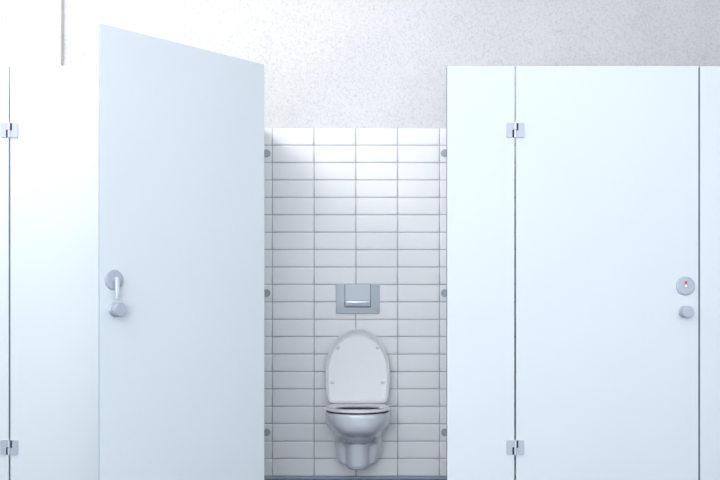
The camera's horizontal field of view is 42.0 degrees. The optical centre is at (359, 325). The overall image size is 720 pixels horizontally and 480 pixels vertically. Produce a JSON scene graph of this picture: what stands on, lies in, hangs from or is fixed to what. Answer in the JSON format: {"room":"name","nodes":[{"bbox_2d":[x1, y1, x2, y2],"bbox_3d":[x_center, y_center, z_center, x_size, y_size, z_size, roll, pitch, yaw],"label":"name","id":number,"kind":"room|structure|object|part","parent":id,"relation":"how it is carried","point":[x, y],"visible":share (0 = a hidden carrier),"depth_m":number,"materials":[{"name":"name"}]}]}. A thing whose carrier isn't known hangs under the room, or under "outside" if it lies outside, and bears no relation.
{"room":"public restroom","nodes":[
{"label":"public restroom","id":0,"kind":"room"},
{"bbox_2d":[0,0,63,66],"bbox_3d":[-2.076,-1.755,5.366,0.748,1.232,0.056,0,0,0],"label":"wall pier","id":1,"kind":"object","parent":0,"point":[31,31],"visible":0.46,"depth_m":5.34,"materials":[{"name":"paint"}]},
{"bbox_2d":[264,479,515,479],"bbox_3d":[0.000,0.929,1.995,5.100,0.100,7.190,0,0,0],"label":"floor","id":2,"kind":"structure","parent":0,"point":[264,479],"depth_m":5.37,"materials":[{"name":"grey tile"}]},
{"bbox_2d":[0,66,9,479],"bbox_3d":[-1.989,-0.130,4.112,0.921,2.017,0.062,0,0,0],"label":"pilaster","id":3,"kind":"object","parent":2,"relation":"on","point":[4,70],"visible":1,"depth_m":4.11,"materials":[{"name":"white laminate"}]},
{"bbox_2d":[8,66,97,479],"bbox_3d":[-1.136,-0.204,4.112,0.808,1.867,0.110,0,0,0],"label":"door","id":4,"kind":"structure","parent":3,"relation":"attached to","point":[53,132],"depth_m":4.11,"materials":[{"name":"white laminate"}]},
{"bbox_2d":[446,66,516,479],"bbox_3d":[0.532,-0.130,4.112,0.305,2.017,0.062,0,0,0],"label":"pilaster","id":5,"kind":"object","parent":2,"relation":"on","point":[480,124],"visible":1,"depth_m":4.11,"materials":[{"name":"white laminate"}]},
{"bbox_2d":[514,66,697,479],"bbox_3d":[1.077,-0.204,4.112,0.808,1.867,0.110,0,0,0],"label":"door","id":6,"kind":"structure","parent":5,"relation":"attached to","point":[607,156],"depth_m":4.11,"materials":[{"name":"white laminate"}]},
{"bbox_3d":[1.420,-0.062,4.081,0.054,0.054,0.048,0,0,0],"label":"knob","id":7,"kind":"part","parent":6,"relation":"part of","materials":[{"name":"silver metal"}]},
{"bbox_2d":[698,66,719,479],"bbox_3d":[1.968,-0.130,4.112,0.962,2.017,0.062,0,0,0],"label":"pilaster","id":8,"kind":"object","parent":2,"relation":"on","point":[708,76],"visible":1,"depth_m":4.11,"materials":[{"name":"white laminate"}]},
{"bbox_3d":[-0.574,-0.129,4.111,0.305,2.017,0.062,0,0,0],"label":"pilaster","id":9,"kind":"object","parent":2,"relation":"on","visible":0},
{"bbox_2d":[98,23,263,479],"bbox_3d":[-0.698,-0.204,3.810,0.802,1.867,0.110,0,0,-45],"label":"door","id":10,"kind":"structure","parent":9,"relation":"attached to","point":[181,126],"depth_m":3.77,"materials":[{"name":"white laminate"}]},
{"bbox_3d":[-0.918,-0.142,3.546,0.015,0.086,0.017,0,0,-45],"label":"turn lever","id":11,"kind":"part","parent":10,"relation":"part of","materials":[{"name":"silver metal"}]},
{"bbox_3d":[-0.916,-0.062,3.549,0.054,0.054,0.048,0,0,-45],"label":"knob","id":12,"kind":"part","parent":10,"relation":"part of","materials":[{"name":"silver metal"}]},
{"bbox_2d":[64,0,719,475],"bbox_3d":[0.000,-0.746,5.487,5.100,3.250,0.207,0,0,0],"label":"wall","id":13,"kind":"structure","parent":0,"point":[342,205],"depth_m":5.39,"materials":[{"name":"tile"}]},
{"bbox_2d":[264,149,269,435],"bbox_3d":[-0.578,-0.130,4.755,0.129,2.017,1.256,0,0,0],"label":"brackets","id":14,"kind":"object","parent":13,"relation":"attached to","point":[266,152],"visible":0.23,"depth_m":5.37,"materials":[{"name":"grey metal"}]},
{"bbox_2d":[324,329,391,469],"bbox_3d":[-0.013,0.404,5.133,0.376,0.778,0.500,0,0,0],"label":"toilet","id":15,"kind":"object","parent":13,"relation":"attached to","point":[357,373],"visible":1,"depth_m":5.29,"materials":[{"name":"white ceramic"}]},
{"bbox_3d":[-0.013,0.226,5.306,0.365,0.424,0.030,0,-6,0],"label":"lid","id":16,"kind":"part","parent":15,"relation":"part of","materials":[{"name":"white plastic"}]},
{"bbox_3d":[-0.013,0.446,5.096,0.360,0.019,0.425,0,0,0],"label":"seat","id":17,"kind":"part","parent":15,"relation":"part of","materials":[{"name":"white plastic"}]},
{"bbox_3d":[-0.013,0.628,5.138,0.376,0.329,0.490,0,0,0],"label":"bowl","id":18,"kind":"part","parent":15,"relation":"part of","materials":[{"name":"white ceramic"}]},
{"bbox_2d":[336,284,379,313],"bbox_3d":[-0.013,-0.155,5.367,0.250,0.169,0.031,0,0,0],"label":"flush plate","id":19,"kind":"object","parent":13,"relation":"attached to","point":[350,298],"visible":1,"depth_m":5.37,"materials":[{"name":"grey metal"}]},
{"bbox_2d":[264,476,515,478],"bbox_3d":[0.000,0.871,5.386,4.900,0.017,0.015,0,0,0],"label":"baseboard","id":20,"kind":"structure","parent":13,"relation":"attached to","point":[265,477],"depth_m":5.38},
{"bbox_2d":[441,149,445,435],"bbox_3d":[0.529,-0.130,4.755,0.129,2.017,1.256,0,0,0],"label":"brackets","id":21,"kind":"object","parent":13,"relation":"attached to","point":[443,152],"visible":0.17,"depth_m":5.37,"materials":[{"name":"grey metal"}]}
]}

